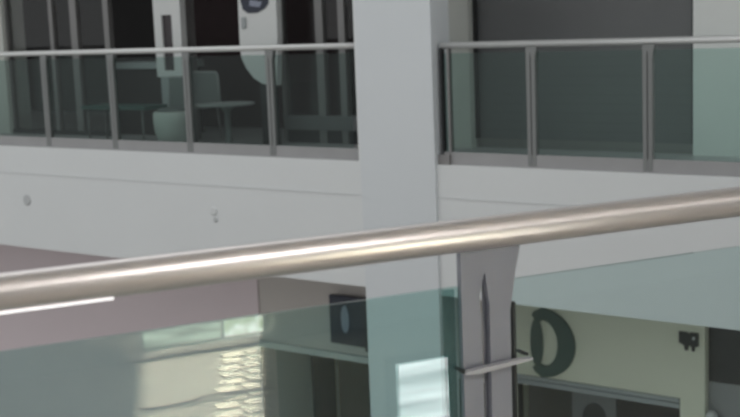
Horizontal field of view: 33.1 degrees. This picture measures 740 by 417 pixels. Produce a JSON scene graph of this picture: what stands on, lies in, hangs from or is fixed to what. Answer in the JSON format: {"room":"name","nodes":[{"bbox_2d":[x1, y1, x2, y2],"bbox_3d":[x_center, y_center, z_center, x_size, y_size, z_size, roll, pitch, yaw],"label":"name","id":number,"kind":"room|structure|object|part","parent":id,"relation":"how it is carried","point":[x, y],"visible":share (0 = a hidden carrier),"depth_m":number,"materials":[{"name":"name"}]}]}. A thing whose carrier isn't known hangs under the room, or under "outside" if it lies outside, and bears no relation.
{"room":"shopping mall","nodes":[
{"label":"shopping mall","id":0,"kind":"room"},
{"bbox_2d":[0,0,31,132],"bbox_3d":[-5.449,-2.726,18.337,0.600,3.200,0.400,4,11,36],"label":"pillar","id":1,"kind":"structure","parent":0,"point":[16,7],"depth_m":18.26,"materials":[{"name":"paint"}]},
{"bbox_2d":[3,0,201,138],"bbox_3d":[-3.781,-2.590,17.007,3.730,3.200,0.100,4,11,36],"label":"window","id":2,"kind":"structure","parent":1,"relation":"attached to","point":[74,8],"depth_m":17.36,"materials":[{"name":"grey"}]},
{"bbox_3d":[-4.343,-1.083,17.694,2.130,0.060,0.100,4,11,36],"label":"sill","id":3,"kind":"part","parent":2,"relation":"part of","materials":[{"name":"grey metal"}]},
{"bbox_2d":[22,0,155,111],"bbox_3d":[-2.302,-3.154,20.334,12.100,3.200,0.200,4,11,36],"label":"wall","id":4,"kind":"structure","parent":0,"point":[133,20],"depth_m":22.31,"materials":[{"name":"grey paint"}]},
{"bbox_2d":[193,0,357,144],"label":"window","id":5,"kind":"structure","parent":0,"point":[216,21],"depth_m":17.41,"materials":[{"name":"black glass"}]},
{"bbox_2d":[276,349,312,416],"bbox_3d":[-0.932,2.035,16.875,0.160,3.480,1.200,4,11,36],"label":"wall","id":6,"kind":"structure","parent":0,"point":[293,368],"depth_m":16.66,"materials":[{"name":"grey"}]},
{"bbox_2d":[310,355,336,416],"bbox_3d":[-0.627,2.634,17.185,0.040,2.180,0.480,4,11,36],"label":"door","id":7,"kind":"structure","parent":6,"relation":"in","point":[323,378],"depth_m":17.12,"materials":[{"name":"grey"}]},
{"bbox_2d":[335,359,339,416],"bbox_3d":[-1.294,2.519,18.045,2.060,2.200,0.100,4,11,36],"label":"wall","id":8,"kind":"structure","parent":0,"point":[336,360],"depth_m":17.45,"materials":[{"name":"grey"}]},
{"bbox_2d":[0,244,708,416],"bbox_3d":[-2.777,2.044,17.294,15.487,3.480,0.300,4,11,36],"label":"wall","id":9,"kind":"structure","parent":0,"point":[194,351],"depth_m":16.67,"materials":[{"name":"white paint"}]},
{"bbox_2d":[329,294,367,351],"bbox_3d":[-0.195,1.371,14.993,0.660,0.640,0.140,4,11,36],"label":"square sign","id":10,"kind":"object","parent":9,"relation":"attached to","point":[348,314],"visible":0.72,"depth_m":14.97,"materials":[{"name":"black"}]},
{"bbox_2d":[259,340,483,378],"bbox_3d":[0.181,1.822,15.061,3.740,0.080,0.320,4,11,36],"label":"trim","id":11,"kind":"structure","parent":9,"relation":"attached to","point":[262,343],"depth_m":15.49,"materials":[{"name":"grey metal"}]},
{"bbox_2d":[517,383,528,416],"bbox_3d":[2.436,2.994,13.624,2.124,2.300,0.300,4,11,36],"label":"window","id":12,"kind":"structure","parent":9,"relation":"in","point":[519,385],"depth_m":13.98,"materials":[{"name":"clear glass"}]},
{"bbox_2d":[572,392,615,416],"bbox_3d":[2.483,3.069,13.717,0.520,2.120,0.058,4,11,36],"label":"poster","id":13,"kind":"object","parent":12,"relation":"attached to","point":[583,405],"visible":0.94,"depth_m":13.56,"materials":[{"name":"grey paper"}]},
{"bbox_2d":[530,308,575,377],"bbox_3d":[1.974,1.466,13.477,0.535,0.770,0.035,4,11,36],"label":"sign letter","id":14,"kind":"object","parent":9,"relation":"attached to","point":[566,346],"visible":0.99,"depth_m":13.45,"materials":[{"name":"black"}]},
{"bbox_3d":[1.820,1.454,13.592,0.150,0.540,0.030,4,11,36],"label":"stem","id":15,"kind":"part","parent":14,"relation":"part of","materials":[{"name":"teal"}]},
{"bbox_2d":[517,373,679,408],"bbox_3d":[2.392,1.931,13.288,1.924,0.105,0.080,4,11,36],"label":"trim","id":16,"kind":"structure","parent":9,"relation":"attached to","point":[609,392],"depth_m":13.22,"materials":[{"name":"grey metal"}]},
{"bbox_2d":[679,331,697,351],"bbox_3d":[3.208,1.340,12.552,0.200,0.190,0.024,4,11,36],"label":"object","id":17,"kind":"structure","parent":9,"relation":"attached to","point":[687,339],"depth_m":12.54,"materials":[{"name":"black"}]},
{"bbox_2d":[352,0,360,161],"bbox_3d":[0.021,-2.107,12.848,0.055,3.200,0.600,4,11,36],"label":"wall","id":18,"kind":"structure","parent":0,"point":[352,0],"depth_m":12.73,"materials":[{"name":"white paint"}]},
{"bbox_2d":[0,145,739,329],"bbox_3d":[-1.921,0.017,14.425,28.000,1.320,0.220,4,11,36],"label":"wall","id":19,"kind":"structure","parent":0,"point":[686,273],"depth_m":13.12,"materials":[{"name":"white paint"}]},
{"bbox_2d":[23,195,30,204],"bbox_3d":[-4.438,-0.109,16.111,0.140,0.140,0.014,4,11,36],"label":"wall fitting","id":20,"kind":"object","parent":19,"relation":"attached to","point":[26,198],"visible":1,"depth_m":16.10,"materials":[{"name":"grey"}]},
{"bbox_2d":[0,43,358,160],"bbox_3d":[-4.070,-1.381,15.736,9.852,1.217,0.072,4,11,36],"label":"glass balustrade","id":21,"kind":"object","parent":19,"relation":"on","point":[274,149],"visible":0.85,"depth_m":14.30,"materials":[{"name":"silver metal"}]},
{"bbox_3d":[-4.095,-1.363,15.753,0.044,1.137,0.060,4,11,36],"label":"post","id":22,"kind":"part","parent":21,"relation":"part of","materials":[{"name":"grey metal"}]},
{"bbox_3d":[-4.048,-1.359,15.719,0.072,1.137,0.060,4,11,36],"label":"post","id":23,"kind":"part","parent":21,"relation":"part of","materials":[{"name":"grey metal"}]},
{"bbox_3d":[-3.104,-1.293,15.036,0.044,1.137,0.060,4,11,36],"label":"post","id":24,"kind":"part","parent":21,"relation":"part of","materials":[{"name":"grey metal"}]},
{"bbox_3d":[-3.058,-1.289,15.002,0.072,1.137,0.060,4,11,36],"label":"post","id":25,"kind":"part","parent":21,"relation":"part of","materials":[{"name":"grey metal"}]},
{"bbox_3d":[-4.090,-1.950,15.643,9.840,0.064,0.064,4,11,36],"label":"handrail","id":26,"kind":"part","parent":21,"relation":"part of","materials":[{"name":"silver metal"}]},
{"bbox_3d":[-2.094,-1.221,14.303,0.044,1.137,0.060,4,11,36],"label":"post","id":27,"kind":"part","parent":21,"relation":"part of","materials":[{"name":"grey metal"}]},
{"bbox_3d":[-2.047,-1.218,14.269,0.072,1.137,0.060,4,11,36],"label":"post","id":28,"kind":"part","parent":21,"relation":"part of","materials":[{"name":"grey metal"}]},
{"bbox_3d":[-1.083,-1.150,13.571,0.044,1.137,0.060,4,11,36],"label":"post","id":29,"kind":"part","parent":21,"relation":"part of","materials":[{"name":"grey metal"}]},
{"bbox_3d":[-1.036,-1.146,13.537,0.072,1.137,0.060,4,11,36],"label":"post","id":30,"kind":"part","parent":21,"relation":"part of","materials":[{"name":"grey metal"}]},
{"bbox_2d":[210,207,216,214],"bbox_3d":[-1.780,0.029,14.177,0.100,0.100,0.014,4,11,36],"label":"wall fitting","id":31,"kind":"object","parent":19,"relation":"attached to","point":[213,210],"visible":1,"depth_m":14.17,"materials":[{"name":"grey plastic"}]},
{"bbox_2d":[0,172,739,216],"bbox_3d":[-2.000,-0.287,14.287,28.000,0.034,0.006,4,11,36],"label":"trim","id":32,"kind":"structure","parent":19,"relation":"attached to","point":[0,172],"depth_m":13.62,"materials":[{"name":"grey"}]},
{"bbox_2d":[438,35,739,176],"bbox_3d":[4.594,-0.756,9.445,9.720,1.197,0.100,4,11,36],"label":"glass balustrade","id":33,"kind":"object","parent":19,"relation":"on","point":[648,163],"visible":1,"depth_m":11.41,"materials":[{"name":"silver metal"}]},
{"bbox_3d":[0.721,-1.004,12.268,0.022,1.140,0.060,4,11,36],"label":"post","id":34,"kind":"part","parent":33,"relation":"part of","materials":[{"name":"grey metal"}]},
{"bbox_3d":[0.789,-0.999,12.219,0.020,1.140,0.060,4,11,36],"label":"post","id":35,"kind":"part","parent":33,"relation":"part of","materials":[{"name":"grey metal"}]},
{"bbox_3d":[1.505,-0.957,11.699,0.044,1.117,0.060,4,11,36],"label":"post","id":36,"kind":"part","parent":33,"relation":"part of","materials":[{"name":"grey metal"}]},
{"bbox_3d":[1.552,-0.953,11.665,0.072,1.117,0.060,4,11,36],"label":"post","id":37,"kind":"part","parent":33,"relation":"part of","materials":[{"name":"grey metal"}]},
{"bbox_3d":[4.598,-1.316,9.354,9.670,0.064,0.064,4,11,36],"label":"handrail","id":38,"kind":"part","parent":33,"relation":"part of","materials":[{"name":"silver metal"}]},
{"bbox_3d":[2.443,-0.890,11.020,0.044,1.117,0.060,4,11,36],"label":"post","id":39,"kind":"part","parent":33,"relation":"part of","materials":[{"name":"grey metal"}]},
{"bbox_3d":[2.490,-0.887,10.986,0.072,1.117,0.060,4,11,36],"label":"post","id":40,"kind":"part","parent":33,"relation":"part of","materials":[{"name":"grey metal"}]},
{"bbox_2d":[0,110,739,161],"bbox_3d":[-0.399,-0.865,16.440,28.000,0.300,5.030,4,11,36],"label":"floor","id":41,"kind":"structure","parent":0,"point":[240,135],"depth_m":16.07,"materials":[{"name":"tile"}]},
{"bbox_2d":[81,103,167,139],"bbox_3d":[-3.129,-1.079,15.921,1.170,0.490,0.400,4,11,36],"label":"table","id":42,"kind":"object","parent":41,"relation":"on","point":[105,106],"visible":0.7,"depth_m":15.78,"materials":[{"name":"teal"}]},
{"bbox_3d":[-3.632,-1.064,16.106,0.028,0.445,0.028,-7,10,-31],"label":"leg","id":43,"kind":"part","parent":42,"relation":"part of","materials":[{"name":"grey metal"}]},
{"bbox_3d":[-3.456,-1.107,16.345,0.028,0.445,0.028,0,9,14],"label":"leg","id":44,"kind":"part","parent":42,"relation":"part of","materials":[{"name":"grey metal"}]},
{"bbox_3d":[-2.824,-1.007,15.521,0.028,0.445,0.028,-7,10,-31],"label":"leg","id":45,"kind":"part","parent":42,"relation":"part of","materials":[{"name":"grey metal"}]},
{"bbox_2d":[106,60,203,134],"bbox_3d":[-2.947,-1.535,17.211,1.300,0.990,0.600,4,11,36],"label":"counter","id":46,"kind":"object","parent":41,"relation":"on","point":[138,82],"depth_m":17.05,"materials":[{"name":"grey plastic"}]},
{"bbox_2d":[106,60,203,68],"bbox_3d":[-2.965,-1.980,17.143,1.300,0.090,0.600,4,11,36],"label":"countertop","id":47,"kind":"structure","parent":46,"relation":"on","point":[130,64],"depth_m":16.95,"materials":[{"name":"grey plastic"}]},
{"bbox_2d":[152,0,186,106],"bbox_3d":[-2.528,-2.011,15.874,0.470,2.300,0.100,4,11,36],"label":"display stand","id":48,"kind":"object","parent":41,"relation":"on","point":[169,16],"visible":0.49,"depth_m":15.83,"materials":[{"name":"white plastic"}]},
{"bbox_3d":[-2.543,-2.110,15.861,0.180,0.700,0.030,4,11,36],"label":"slot panel","id":49,"kind":"part","parent":48,"relation":"part of","materials":[{"name":"grey plastic"}]},
{"bbox_2d":[153,76,195,141],"bbox_3d":[-2.393,-1.175,15.160,0.500,0.853,0.500,2,10,28],"label":"tub chair","id":50,"kind":"object","parent":41,"relation":"on","point":[169,122],"visible":0.67,"depth_m":15.01,"materials":[{"name":"white"}]},
{"bbox_2d":[153,111,186,141],"bbox_3d":[-2.385,-0.972,15.191,0.500,0.440,0.500,2,10,28],"label":"tub","id":51,"kind":"object","parent":50,"relation":"in","point":[168,125],"depth_m":14.97,"materials":[{"name":"white"}]},
{"bbox_3d":[-2.393,-1.194,15.157,0.410,0.060,0.410,2,10,28],"label":"seat","id":52,"kind":"part","parent":50,"relation":"part of","materials":[{"name":"grey"}]},
{"bbox_3d":[-2.312,-1.428,15.279,0.365,0.370,0.020,2,10,28],"label":"backrest","id":53,"kind":"part","parent":50,"relation":"part of","materials":[{"name":"grey fabric"}]},
{"bbox_3d":[-2.313,-1.425,15.281,0.395,0.404,0.026,2,10,28],"label":"frame","id":54,"kind":"part","parent":50,"relation":"part of","materials":[{"name":"grey"}]},
{"bbox_2d":[192,71,222,141],"bbox_3d":[-2.185,-1.275,15.666,0.538,0.884,0.442,5,11,40],"label":"cafe chair","id":55,"kind":"object","parent":41,"relation":"on","point":[206,84],"visible":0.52,"depth_m":15.73,"materials":[{"name":"grey plastic"}]},
{"bbox_3d":[-2.149,-1.016,15.425,0.022,0.442,0.064,-3,9,-5],"label":"leg","id":56,"kind":"part","parent":55,"relation":"part of","materials":[{"name":"grey"}]},
{"bbox_3d":[-2.213,-1.099,15.981,0.022,0.442,0.064,-3,9,-5],"label":"leg","id":57,"kind":"part","parent":55,"relation":"part of","materials":[{"name":"grey"}]},
{"bbox_3d":[-2.190,-1.285,15.668,0.440,0.040,0.440,5,11,40],"label":"seat","id":58,"kind":"part","parent":55,"relation":"part of","materials":[{"name":"grey plastic"}]},
{"bbox_3d":[-2.076,-1.527,15.765,0.507,0.400,0.020,5,11,40],"label":"backrest","id":59,"kind":"part","parent":55,"relation":"part of","materials":[{"name":"grey plastic"}]},
{"bbox_3d":[-2.078,-1.523,15.768,0.538,0.434,0.026,5,11,40],"label":"frame","id":60,"kind":"part","parent":55,"relation":"part of","materials":[{"name":"grey plastic"}]},
{"bbox_3d":[-1.899,-1.071,15.719,0.064,0.442,0.022,-3,9,-5],"label":"leg","id":61,"kind":"part","parent":55,"relation":"part of","materials":[{"name":"grey"}]},
{"bbox_2d":[199,101,254,143],"bbox_3d":[-1.690,-0.993,14.851,0.660,0.530,0.660,4,11,36],"label":"round table","id":62,"kind":"object","parent":41,"relation":"on","point":[227,106],"visible":0.86,"depth_m":14.80,"materials":[{"name":"grey"}]},
{"bbox_2d":[238,0,281,144],"bbox_3d":[-1.303,-1.864,14.919,0.615,2.200,0.125,4,11,36],"label":"kiosk","id":63,"kind":"object","parent":41,"relation":"on","point":[260,21],"visible":0.85,"depth_m":14.88,"materials":[{"name":"white plastic"}]},
{"bbox_2d":[240,0,268,12],"bbox_3d":[-1.375,-2.563,14.791,0.440,0.475,0.012,4,11,36],"label":"poster","id":64,"kind":"object","parent":63,"relation":"attached to","point":[246,6],"depth_m":14.81,"materials":[{"name":"blue paper"}]},
{"bbox_3d":[-1.310,-2.216,14.876,0.615,1.490,0.100,4,11,36],"label":"panel","id":65,"kind":"part","parent":63,"relation":"part of","materials":[{"name":"white plastic"}]},
{"bbox_2d":[354,0,459,416],"bbox_3d":[0.376,-0.278,12.710,0.910,9.200,0.330,4,11,36],"label":"pillar","id":66,"kind":"object","parent":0,"point":[412,329],"visible":0.75,"depth_m":12.60,"materials":[{"name":"paint"}]},
{"bbox_2d":[338,359,571,416],"bbox_3d":[1.150,2.674,16.397,3.840,2.200,0.100,4,11,36],"label":"wall","id":67,"kind":"structure","parent":0,"point":[354,383],"depth_m":17.19,"materials":[{"name":"grey paint"}]},
{"bbox_2d":[448,0,476,147],"bbox_3d":[0.855,-2.289,13.832,0.720,3.200,0.300,4,11,36],"label":"wall","id":68,"kind":"structure","parent":0,"point":[459,11],"depth_m":13.68,"materials":[{"name":"paint"}]},
{"bbox_2d":[616,399,679,416],"bbox_3d":[7.018,2.403,12.399,10.900,3.480,0.100,4,11,36],"label":"wall","id":69,"kind":"structure","parent":0,"point":[624,408],"depth_m":15.09,"materials":[{"name":"grey paint"}]},
{"bbox_2d":[680,399,707,416],"bbox_3d":[3.401,3.062,12.925,0.263,2.300,0.300,4,11,36],"label":"pier","id":70,"kind":"object","parent":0,"point":[688,408],"visible":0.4,"depth_m":12.64,"materials":[{"name":"white paint"}]},
{"bbox_2d":[693,0,739,156],"bbox_3d":[6.694,-1.877,9.603,8.637,3.200,0.300,4,11,36],"label":"wall","id":71,"kind":"structure","parent":0,"point":[716,68],"depth_m":12.00,"materials":[{"name":"paint"}]},
{"bbox_2d":[472,0,692,153],"bbox_3d":[2.160,-2.195,12.859,2.550,3.203,0.075,4,11,36],"label":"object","id":72,"kind":"object","parent":71,"relation":"attached to","point":[589,99],"visible":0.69,"depth_m":12.95,"materials":[{"name":"grey"}]},
{"bbox_3d":[2.226,-0.663,13.100,2.544,0.100,0.055,4,11,36],"label":"rail","id":73,"kind":"part","parent":72,"relation":"part of","materials":[{"name":"grey metal"}]},
{"bbox_3d":[1.556,1.291,1.156,13.000,0.120,3.520,-6,10,-25],"label":"floor","id":74,"kind":"structure","parent":0,"visible":0},
{"bbox_2d":[0,186,739,416],"bbox_3d":[0.608,0.516,2.432,8.500,1.102,0.100,-6,10,-25],"label":"glass railing","id":75,"kind":"object","parent":74,"relation":"on","point":[486,248],"visible":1,"depth_m":2.15,"materials":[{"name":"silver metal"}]},
{"bbox_3d":[0.588,0.000,2.353,8.500,0.058,0.058,-6,10,-25],"label":"handrail","id":76,"kind":"part","parent":75,"relation":"part of","materials":[{"name":"silver metal"}]},
{"bbox_3d":[0.194,0.588,2.245,0.048,1.050,0.014,-6,10,-25],"label":"post","id":77,"kind":"part","parent":75,"relation":"part of","materials":[{"name":"silver metal"}]},
{"bbox_3d":[0.250,0.582,2.270,0.074,1.050,0.014,-6,10,-25],"label":"post","id":78,"kind":"part","parent":75,"relation":"part of","materials":[{"name":"silver metal"}]},
{"bbox_3d":[-4.828,5.217,9.212,38.000,0.200,23.500,4,11,36],"label":"floor","id":79,"kind":"structure","parent":0,"visible":0},
{"bbox_2d":[708,327,739,416],"bbox_3d":[6.905,2.885,10.253,8.513,3.180,0.050,4,11,36],"label":"panelling","id":80,"kind":"object","parent":79,"relation":"on","point":[724,344],"visible":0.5,"depth_m":12.49,"materials":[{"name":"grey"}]},
{"bbox_2d":[706,410,717,416],"bbox_3d":[3.438,2.088,12.533,0.120,0.100,0.120,4,11,36],"label":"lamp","id":81,"kind":"object","parent":80,"relation":"attached to","point":[711,413],"visible":1,"depth_m":12.49,"materials":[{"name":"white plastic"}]}
]}

